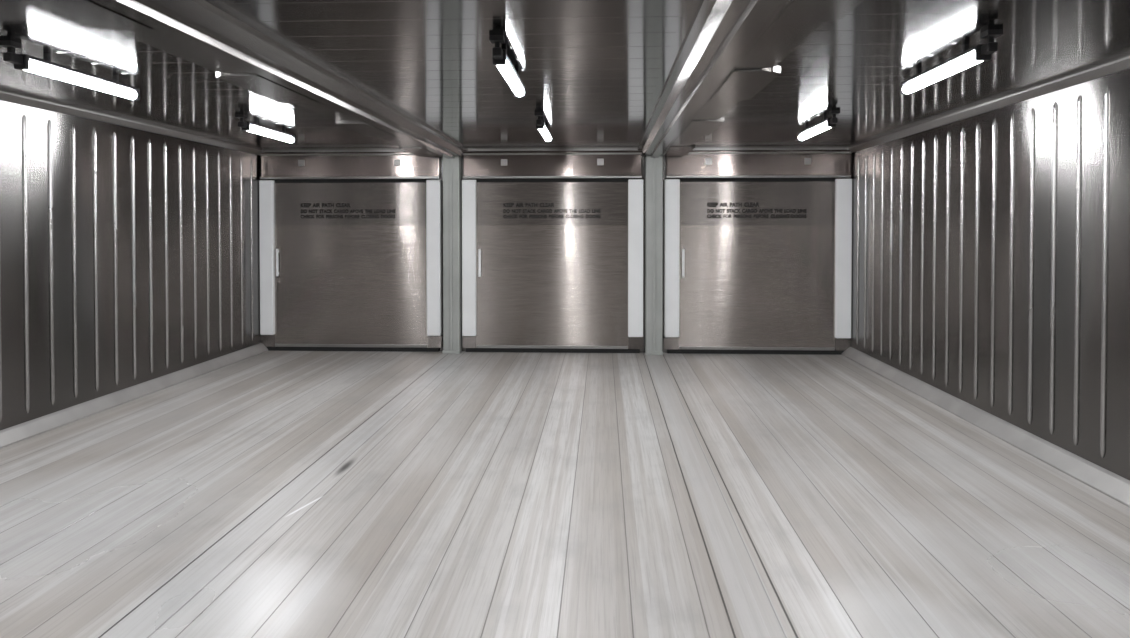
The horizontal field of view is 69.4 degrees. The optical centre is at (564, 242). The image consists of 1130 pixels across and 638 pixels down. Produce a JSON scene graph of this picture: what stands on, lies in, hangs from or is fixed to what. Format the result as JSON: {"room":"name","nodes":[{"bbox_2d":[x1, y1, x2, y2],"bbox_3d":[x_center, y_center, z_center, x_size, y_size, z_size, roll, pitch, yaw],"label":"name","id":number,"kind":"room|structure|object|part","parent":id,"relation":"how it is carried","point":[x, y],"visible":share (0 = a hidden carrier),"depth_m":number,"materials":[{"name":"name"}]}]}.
{"room":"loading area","nodes":[
{"label":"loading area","id":0,"kind":"room"},
{"bbox_2d":[0,100,261,429],"bbox_3d":[-4.071,0.209,4.223,0.116,2.465,12.050,0,1,3],"label":"wall","id":1,"kind":"structure","parent":0,"point":[129,257],"depth_m":7.00,"materials":[{"name":"silver metal"}]},
{"bbox_2d":[0,91,263,154],"bbox_3d":[-4.002,-0.996,4.178,0.055,0.055,11.810,0,1,3],"label":"trim","id":2,"kind":"structure","parent":1,"relation":"attached to","point":[4,96],"depth_m":6.99,"materials":[{"name":"metal"}]},
{"bbox_2d":[0,343,267,448],"bbox_3d":[-3.985,1.394,4.219,0.090,0.095,11.810,0,1,3],"label":"baseboard","id":3,"kind":"structure","parent":1,"relation":"attached to","point":[23,431],"depth_m":6.97,"materials":[{"name":"metal"}]},
{"bbox_2d":[262,150,850,352],"bbox_3d":[-0.166,0.108,10.012,7.180,2.465,0.120,0,1,3],"label":"wall","id":4,"kind":"structure","parent":0,"point":[643,156],"depth_m":9.91,"materials":[{"name":"silver metal"}]},
{"bbox_2d":[259,180,274,334],"bbox_3d":[-3.667,0.189,10.066,0.170,1.900,0.100,0,1,3],"label":"strip","id":5,"kind":"object","parent":4,"relation":"attached to","point":[266,187],"visible":1,"depth_m":10.02,"materials":[{"name":"white plastic"}]},
{"bbox_2d":[261,335,273,346],"bbox_3d":[-3.672,1.214,10.104,0.158,0.150,0.060,0,1,3],"label":"strip foot","id":6,"kind":"object","parent":4,"relation":"attached to","point":[267,340],"visible":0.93,"depth_m":10.07,"materials":[{"name":"silver metal"}]},
{"bbox_2d":[274,183,425,224],"bbox_3d":[-2.632,-0.470,10.034,1.920,0.520,0.045,0,1,3],"label":"sheet","id":7,"kind":"object","parent":4,"relation":"attached to","point":[408,199],"visible":0.86,"depth_m":10.01,"materials":[{"name":"silver metal"}]},
{"bbox_2d":[301,203,349,206],"bbox_3d":[-2.941,-0.455,10.024,0.620,0.052,0.002,0,1,3],"label":"label line","id":8,"kind":"object","parent":7,"relation":"attached to","point":[306,205],"visible":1,"depth_m":10.03,"materials":[{"name":"black paint"}]},
{"bbox_2d":[301,209,395,212],"bbox_3d":[-2.662,-0.380,10.012,1.180,0.046,0.002,0,1,3],"label":"label line","id":9,"kind":"object","parent":7,"relation":"attached to","point":[358,210],"visible":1,"depth_m":10.01,"materials":[{"name":"black paint"}]},
{"bbox_2d":[301,215,395,218],"bbox_3d":[-2.663,-0.315,10.013,1.180,0.046,0.002,0,1,3],"label":"label line","id":10,"kind":"object","parent":7,"relation":"attached to","point":[306,216],"visible":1,"depth_m":10.01,"materials":[{"name":"black paint"}]},
{"bbox_2d":[260,152,439,178],"bbox_3d":[-2.632,-0.937,9.993,2.203,0.325,0.110,0,1,3],"label":"header panel","id":11,"kind":"object","parent":4,"relation":"attached to","point":[301,165],"visible":0.88,"depth_m":9.96,"materials":[{"name":"silver metal"}]},
{"bbox_3d":[-3.227,-0.970,9.992,0.080,0.080,0.009,0,1,3],"label":"access plate","id":12,"kind":"part","parent":11,"relation":"part of","materials":[{"name":"metal"}]},
{"bbox_3d":[-2.039,-0.969,9.937,0.080,0.080,0.009,0,1,3],"label":"access plate","id":13,"kind":"part","parent":11,"relation":"part of","materials":[{"name":"metal"}]},
{"bbox_2d":[274,225,427,347],"bbox_3d":[-2.633,0.541,10.031,1.920,1.498,0.085,0,1,3],"label":"sheet","id":14,"kind":"object","parent":4,"relation":"attached to","point":[335,284],"depth_m":10.03,"materials":[{"name":"silver metal"}]},
{"bbox_3d":[-3.538,0.250,10.046,0.028,0.340,0.040,0,1,3],"label":"handle","id":15,"kind":"part","parent":14,"relation":"part of","materials":[{"name":"silver metal"}]},
{"bbox_2d":[275,344,426,347],"bbox_3d":[-2.633,1.273,10.037,1.900,0.035,0.010,0,1,3],"label":"rail","id":16,"kind":"object","parent":14,"relation":"attached to","point":[276,345],"depth_m":10.03,"materials":[{"name":"silver metal"}]},
{"bbox_2d":[274,179,427,182],"bbox_3d":[-2.632,-0.753,10.034,1.900,0.045,0.035,0,1,3],"label":"top shadow gap","id":17,"kind":"object","parent":4,"relation":"attached to","point":[275,180],"visible":0.93,"depth_m":10.02,"materials":[{"name":"rubber"}]},
{"bbox_2d":[426,180,441,335],"bbox_3d":[-1.598,0.191,9.970,0.173,1.900,0.100,0,1,3],"label":"strip","id":18,"kind":"object","parent":4,"relation":"attached to","point":[433,187],"visible":1,"depth_m":9.92,"materials":[{"name":"white plastic"}]},
{"bbox_2d":[428,335,441,347],"bbox_3d":[-1.591,1.216,10.007,0.161,0.150,0.060,0,1,3],"label":"strip foot","id":19,"kind":"object","parent":4,"relation":"attached to","point":[433,341],"visible":0.93,"depth_m":9.98,"materials":[{"name":"silver metal"}]},
{"bbox_2d":[462,336,475,347],"bbox_3d":[-1.171,1.216,9.988,0.160,0.150,0.060,0,1,3],"label":"strip foot","id":20,"kind":"object","parent":4,"relation":"attached to","point":[467,341],"visible":1,"depth_m":9.96,"materials":[{"name":"silver metal"}]},
{"bbox_2d":[462,180,476,335],"bbox_3d":[-1.166,0.191,9.950,0.172,1.900,0.100,0,1,3],"label":"strip","id":21,"kind":"object","parent":4,"relation":"attached to","point":[469,283],"visible":1,"depth_m":9.90,"materials":[{"name":"white plastic"}]},
{"bbox_2d":[476,182,627,224],"bbox_3d":[-0.158,-0.468,9.919,1.864,0.520,0.045,0,1,3],"label":"sheet","id":22,"kind":"object","parent":4,"relation":"attached to","point":[611,198],"visible":1,"depth_m":9.90,"materials":[{"name":"silver metal"}]},
{"bbox_2d":[503,203,553,206],"bbox_3d":[-0.439,-0.453,9.908,0.620,0.052,0.002,0,1,3],"label":"label line","id":23,"kind":"object","parent":22,"relation":"attached to","point":[552,204],"visible":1,"depth_m":9.91,"materials":[{"name":"black paint"}]},
{"bbox_2d":[503,215,599,217],"bbox_3d":[-0.161,-0.313,9.897,1.180,0.046,0.002,0,1,3],"label":"label line","id":24,"kind":"object","parent":22,"relation":"attached to","point":[525,216],"visible":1,"depth_m":9.90,"materials":[{"name":"black paint"}]},
{"bbox_2d":[503,209,600,212],"bbox_3d":[-0.159,-0.378,9.896,1.180,0.046,0.002,0,1,3],"label":"label line","id":25,"kind":"object","parent":22,"relation":"attached to","point":[524,210],"visible":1,"depth_m":9.89,"materials":[{"name":"black paint"}]},
{"bbox_2d":[476,178,627,181],"bbox_3d":[-0.157,-0.751,9.919,1.844,0.045,0.035,0,1,3],"label":"top shadow gap","id":26,"kind":"object","parent":4,"relation":"attached to","point":[564,179],"visible":1,"depth_m":9.89,"materials":[{"name":"rubber"}]},
{"bbox_2d":[476,225,628,348],"bbox_3d":[-0.158,0.543,9.916,1.864,1.498,0.085,0,1,3],"label":"sheet","id":27,"kind":"object","parent":4,"relation":"attached to","point":[538,285],"depth_m":9.91,"materials":[{"name":"silver metal"}]},
{"bbox_3d":[-1.036,0.252,9.930,0.028,0.340,0.040,0,1,3],"label":"handle","id":28,"kind":"part","parent":27,"relation":"part of","materials":[{"name":"silver metal"}]},
{"bbox_2d":[477,345,627,348],"bbox_3d":[-0.159,1.275,9.922,1.844,0.035,0.010,0,1,3],"label":"rail","id":29,"kind":"object","parent":27,"relation":"attached to","point":[478,346],"depth_m":9.92,"materials":[{"name":"silver metal"}]},
{"bbox_2d":[463,151,641,178],"bbox_3d":[-0.154,-0.935,9.878,2.158,0.325,0.110,0,1,3],"label":"header panel","id":30,"kind":"object","parent":4,"relation":"attached to","point":[530,164],"visible":1,"depth_m":9.85,"materials":[{"name":"silver metal"}]},
{"bbox_3d":[-0.737,-0.968,9.876,0.080,0.080,0.009,0,1,3],"label":"access plate","id":31,"kind":"part","parent":30,"relation":"part of","materials":[{"name":"metal"}]},
{"bbox_3d":[0.426,-0.967,9.822,0.080,0.080,0.009,0,1,3],"label":"access plate","id":32,"kind":"part","parent":30,"relation":"part of","materials":[{"name":"metal"}]},
{"bbox_2d":[263,148,847,151],"bbox_3d":[-0.173,-1.112,9.841,7.060,0.020,0.020,0,1,3],"label":"trim","id":33,"kind":"structure","parent":4,"relation":"attached to","point":[694,148],"depth_m":9.82,"materials":[{"name":"metal"}]},
{"bbox_2d":[628,179,642,336],"bbox_3d":[0.853,0.193,9.856,0.182,1.900,0.100,0,1,3],"label":"strip","id":34,"kind":"object","parent":4,"relation":"attached to","point":[635,186],"visible":1,"depth_m":9.80,"materials":[{"name":"white plastic"}]},
{"bbox_2d":[629,337,642,348],"bbox_3d":[0.860,1.218,9.893,0.170,0.150,0.060,0,1,3],"label":"strip foot","id":35,"kind":"object","parent":4,"relation":"attached to","point":[634,342],"visible":1,"depth_m":9.86,"materials":[{"name":"silver metal"}]},
{"bbox_2d":[664,337,677,349],"bbox_3d":[1.283,1.218,9.874,0.168,0.150,0.060,0,1,3],"label":"strip foot","id":36,"kind":"object","parent":4,"relation":"attached to","point":[669,342],"visible":0.93,"depth_m":9.84,"materials":[{"name":"silver metal"}]},
{"bbox_2d":[664,179,679,336],"bbox_3d":[1.288,0.193,9.836,0.180,1.900,0.100,0,1,3],"label":"strip","id":37,"kind":"object","parent":4,"relation":"attached to","point":[671,186],"visible":1,"depth_m":9.79,"materials":[{"name":"white plastic"}]},
{"bbox_2d":[678,225,834,348],"bbox_3d":[2.302,0.545,9.802,1.870,1.498,0.085,0,1,3],"label":"sheet","id":38,"kind":"object","parent":4,"relation":"attached to","point":[741,285],"depth_m":9.80,"materials":[{"name":"silver metal"}]},
{"bbox_3d":[1.422,0.254,9.816,0.028,0.340,0.040,0,1,3],"label":"handle","id":39,"kind":"part","parent":38,"relation":"part of","materials":[{"name":"silver metal"}]},
{"bbox_2d":[679,346,834,349],"bbox_3d":[2.302,1.277,9.807,1.850,0.035,0.010,0,1,3],"label":"rail","id":40,"kind":"object","parent":38,"relation":"attached to","point":[680,347],"depth_m":9.80,"materials":[{"name":"silver metal"}]},
{"bbox_2d":[679,178,834,181],"bbox_3d":[2.303,-0.749,9.805,1.850,0.045,0.035,0,1,3],"label":"top shadow gap","id":41,"kind":"object","parent":4,"relation":"attached to","point":[681,179],"visible":1,"depth_m":9.79,"materials":[{"name":"rubber"}]},
{"bbox_2d":[680,181,834,224],"bbox_3d":[2.303,-0.466,9.805,1.870,0.520,0.045,0,1,3],"label":"sheet","id":42,"kind":"object","parent":4,"relation":"attached to","point":[818,198],"visible":0.86,"depth_m":9.78,"materials":[{"name":"silver metal"}]},
{"bbox_2d":[707,203,758,206],"bbox_3d":[2.019,-0.451,9.793,0.620,0.052,0.002,0,1,3],"label":"label line","id":43,"kind":"object","parent":42,"relation":"attached to","point":[713,204],"visible":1,"depth_m":9.79,"materials":[{"name":"black paint"}]},
{"bbox_2d":[707,214,805,217],"bbox_3d":[2.297,-0.311,9.783,1.180,0.046,0.002,0,1,3],"label":"label line","id":44,"kind":"object","parent":42,"relation":"attached to","point":[719,215],"visible":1,"depth_m":9.78,"materials":[{"name":"black paint"}]},
{"bbox_2d":[707,209,806,212],"bbox_3d":[2.298,-0.376,9.782,1.180,0.046,0.002,0,1,3],"label":"label line","id":45,"kind":"object","parent":42,"relation":"attached to","point":[749,210],"visible":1,"depth_m":9.78,"materials":[{"name":"black paint"}]},
{"bbox_2d":[666,150,850,177],"bbox_3d":[2.304,-0.933,9.764,2.175,0.325,0.110,0,1,3],"label":"header panel","id":46,"kind":"object","parent":4,"relation":"attached to","point":[759,163],"visible":0.88,"depth_m":9.73,"materials":[{"name":"silver metal"}]},
{"bbox_3d":[1.716,-0.966,9.762,0.080,0.080,0.009,0,1,3],"label":"access plate","id":47,"kind":"part","parent":46,"relation":"part of","materials":[{"name":"metal"}]},
{"bbox_3d":[2.889,-0.965,9.708,0.080,0.080,0.009,0,1,3],"label":"access plate","id":48,"kind":"part","parent":46,"relation":"part of","materials":[{"name":"metal"}]},
{"bbox_2d":[835,338,850,350],"bbox_3d":[3.325,1.220,9.779,0.173,0.150,0.060,0,1,3],"label":"strip foot","id":49,"kind":"object","parent":4,"relation":"attached to","point":[841,344],"visible":0.79,"depth_m":9.75,"materials":[{"name":"silver metal"}]},
{"bbox_2d":[835,179,851,337],"bbox_3d":[3.318,0.195,9.741,0.185,1.900,0.100,0,1,3],"label":"strip","id":50,"kind":"object","parent":4,"relation":"attached to","point":[843,187],"visible":1,"depth_m":9.69,"materials":[{"name":"white plastic"}]},
{"bbox_2d":[0,351,1129,637],"bbox_3d":[-0.443,1.494,4.077,7.380,0.100,12.050,0,1,3],"label":"floor","id":51,"kind":"structure","parent":0,"point":[268,494],"depth_m":4.33,"materials":[{"name":"grey wood"}]},
{"bbox_2d":[267,347,438,351],"bbox_3d":[-2.631,1.315,10.062,2.163,0.050,0.050,0,1,3],"label":"bottom gap","id":52,"kind":"object","parent":51,"relation":"on","point":[395,349],"visible":0.93,"depth_m":10.04,"materials":[{"name":"black"}]},
{"bbox_2d":[442,350,459,353],"bbox_3d":[-1.375,1.326,9.859,0.210,0.035,0.040,0,1,3],"label":"plate","id":53,"kind":"object","parent":51,"relation":"on","point":[443,351],"visible":1,"depth_m":9.84,"materials":[{"name":"grey paint"}]},
{"bbox_2d":[443,156,461,351],"bbox_3d":[-1.371,0.152,9.928,0.200,2.379,0.160,0,1,3],"label":"column","id":54,"kind":"structure","parent":51,"relation":"on","point":[456,163],"depth_m":9.85,"materials":[{"name":"grey metal"}]},
{"bbox_2d":[449,159,452,350],"bbox_3d":[-1.375,0.156,9.844,0.036,2.315,0.020,0,1,3],"label":"rib","id":55,"kind":"object","parent":54,"relation":"attached to","point":[450,160],"visible":1,"depth_m":9.84,"materials":[{"name":"grey paint"}]},
{"bbox_2d":[466,348,639,352],"bbox_3d":[-0.153,1.317,9.947,2.118,0.050,0.050,0,1,3],"label":"bottom gap","id":56,"kind":"object","parent":51,"relation":"on","point":[536,350],"visible":1,"depth_m":9.92,"materials":[{"name":"black"}]},
{"bbox_2d":[645,155,662,351],"bbox_3d":[1.069,0.154,9.815,0.200,2.379,0.160,0,1,3],"label":"column","id":57,"kind":"structure","parent":51,"relation":"on","point":[648,160],"depth_m":9.74,"materials":[{"name":"grey metal"}]},
{"bbox_2d":[653,158,655,351],"bbox_3d":[1.065,0.158,9.730,0.036,2.315,0.020,0,1,3],"label":"rib","id":58,"kind":"object","parent":57,"relation":"attached to","point":[654,159],"visible":1,"depth_m":9.72,"materials":[{"name":"grey paint"}]},
{"bbox_2d":[645,352,662,354],"bbox_3d":[1.065,1.328,9.746,0.210,0.035,0.040,0,1,3],"label":"plate","id":59,"kind":"object","parent":51,"relation":"on","point":[646,353],"visible":1,"depth_m":9.73,"materials":[{"name":"grey paint"}]},
{"bbox_2d":[667,349,843,354],"bbox_3d":[2.305,1.319,9.833,2.135,0.050,0.050,0,1,3],"label":"bottom gap","id":60,"kind":"object","parent":51,"relation":"on","point":[679,351],"visible":0.79,"depth_m":9.81,"materials":[{"name":"black"}]},
{"bbox_2d":[0,0,1129,149],"bbox_3d":[-0.443,-1.070,4.032,7.380,0.101,12.050,0,1,3],"label":"ceiling","id":61,"kind":"structure","parent":0,"point":[598,72],"depth_m":4.80,"materials":[{"name":"silver metal"}]},
{"bbox_2d":[0,40,139,99],"bbox_3d":[-2.814,-0.971,4.709,0.070,0.123,1.160,0,1,3],"label":"lamp","id":62,"kind":"object","parent":61,"relation":"attached to","point":[44,66],"visible":1,"depth_m":4.54,"materials":[{"name":"white plastic"}]},
{"bbox_2d":[26,61,136,98],"bbox_3d":[-2.811,-0.938,4.765,0.062,0.053,0.990,0,1,3],"label":"diffuser","id":63,"kind":"object","parent":62,"relation":"attached to","point":[46,68],"depth_m":4.71,"materials":[{"name":"white plastic"}]},
{"bbox_2d":[235,114,294,142],"bbox_3d":[-2.689,-1.018,7.386,0.070,0.123,1.160,0,1,3],"label":"lamp","id":64,"kind":"object","parent":61,"relation":"attached to","point":[254,127],"visible":1,"depth_m":7.22,"materials":[{"name":"white plastic"}]},
{"bbox_2d":[249,125,293,142],"bbox_3d":[-2.687,-0.985,7.442,0.062,0.053,0.990,0,1,3],"label":"diffuser","id":65,"kind":"object","parent":64,"relation":"attached to","point":[259,129],"depth_m":7.42,"materials":[{"name":"white plastic"}]},
{"bbox_2d":[92,0,467,158],"bbox_3d":[-1.679,-0.963,4.021,0.470,0.115,11.710,0,1,3],"label":"ceiling beam","id":66,"kind":"structure","parent":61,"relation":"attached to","point":[209,18],"depth_m":4.24,"materials":[{"name":"silver metal"}]},
{"bbox_2d":[16,0,440,156],"bbox_3d":[-1.874,-0.944,4.035,0.260,0.047,11.420,0,1,3],"label":"plates","id":67,"kind":"object","parent":66,"relation":"attached to","point":[85,13],"visible":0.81,"depth_m":4.15,"materials":[{"name":"silver metal"}]},
{"bbox_3d":[-1.645,-0.920,4.020,0.100,0.030,11.710,0,1,3],"label":"joint strip","id":68,"kind":"part","parent":66,"relation":"part of","materials":[{"name":"silver metal"}]},
{"bbox_2d":[489,35,524,96],"bbox_3d":[-0.311,-0.969,4.593,0.070,0.123,1.160,0,1,3],"label":"lamp","id":69,"kind":"object","parent":61,"relation":"attached to","point":[501,60],"visible":1,"depth_m":4.28,"materials":[{"name":"white plastic"}]},
{"bbox_2d":[496,60,523,95],"bbox_3d":[-0.309,-0.936,4.649,0.062,0.053,0.990,0,1,3],"label":"diffuser","id":70,"kind":"object","parent":69,"relation":"attached to","point":[507,70],"depth_m":4.60,"materials":[{"name":"white plastic"}]},
{"bbox_2d":[535,112,551,141],"bbox_3d":[-0.187,-1.016,7.270,0.070,0.123,1.160,0,1,3],"label":"lamp","id":71,"kind":"object","parent":61,"relation":"attached to","point":[541,126],"visible":1,"depth_m":6.93,"materials":[{"name":"white plastic"}]},
{"bbox_2d":[538,126,550,140],"bbox_3d":[-0.184,-0.983,7.325,0.062,0.053,0.990,0,1,3],"label":"diffuser","id":72,"kind":"object","parent":71,"relation":"attached to","point":[543,130],"depth_m":7.25,"materials":[{"name":"white plastic"}]},
{"bbox_2d":[638,0,790,157],"bbox_3d":[0.831,-0.961,3.905,0.470,0.115,11.710,0,1,3],"label":"ceiling beam","id":73,"kind":"structure","parent":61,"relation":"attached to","point":[714,20],"depth_m":4.21,"materials":[{"name":"silver metal"}]},
{"bbox_3d":[0.796,-0.918,3.907,0.100,0.030,11.710,0,1,3],"label":"joint strip","id":74,"kind":"part","parent":73,"relation":"part of","materials":[{"name":"silver metal"}]},
{"bbox_2d":[664,0,863,155],"bbox_3d":[1.026,-0.942,3.901,0.260,0.047,11.420,0,1,3],"label":"plates","id":75,"kind":"object","parent":73,"relation":"attached to","point":[799,19],"visible":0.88,"depth_m":4.20,"materials":[{"name":"silver metal"}]},
{"bbox_2d":[797,110,839,140],"bbox_3d":[2.210,-1.014,7.159,0.070,0.123,1.160,0,1,3],"label":"lamp","id":76,"kind":"object","parent":61,"relation":"attached to","point":[827,123],"visible":1,"depth_m":6.95,"materials":[{"name":"white plastic"}]},
{"bbox_2d":[798,123,831,139],"bbox_3d":[2.213,-0.981,7.214,0.062,0.053,0.990,0,1,3],"label":"diffuser","id":77,"kind":"object","parent":76,"relation":"attached to","point":[817,128],"depth_m":7.19,"materials":[{"name":"white plastic"}]},
{"bbox_2d":[900,29,1002,94],"bbox_3d":[2.086,-0.967,4.482,0.070,0.123,1.160,0,1,3],"label":"lamp","id":78,"kind":"object","parent":61,"relation":"attached to","point":[968,57],"visible":1,"depth_m":4.28,"materials":[{"name":"white plastic"}]},
{"bbox_2d":[902,53,981,93],"bbox_3d":[2.089,-0.934,4.537,0.062,0.053,0.990,0,1,3],"label":"diffuser","id":79,"kind":"object","parent":78,"relation":"attached to","point":[961,61],"depth_m":4.49,"materials":[{"name":"white plastic"}]},
{"bbox_2d":[850,69,1129,479],"bbox_3d":[3.186,0.215,3.886,0.116,2.465,12.050,0,1,3],"label":"wall","id":80,"kind":"structure","parent":0,"point":[991,249],"depth_m":5.86,"materials":[{"name":"silver metal"}]},
{"bbox_2d":[841,347,1129,507],"bbox_3d":[3.088,1.400,3.891,0.110,0.095,11.810,0,1,3],"label":"baseboard","id":81,"kind":"structure","parent":80,"relation":"attached to","point":[1114,486],"depth_m":5.76,"materials":[{"name":"metal"}]},
{"bbox_2d":[848,56,1129,152],"bbox_3d":[3.115,-0.990,3.848,0.055,0.055,11.810,0,1,3],"label":"trim","id":82,"kind":"structure","parent":80,"relation":"attached to","point":[1122,64],"depth_m":5.82,"materials":[{"name":"metal"}]}
]}

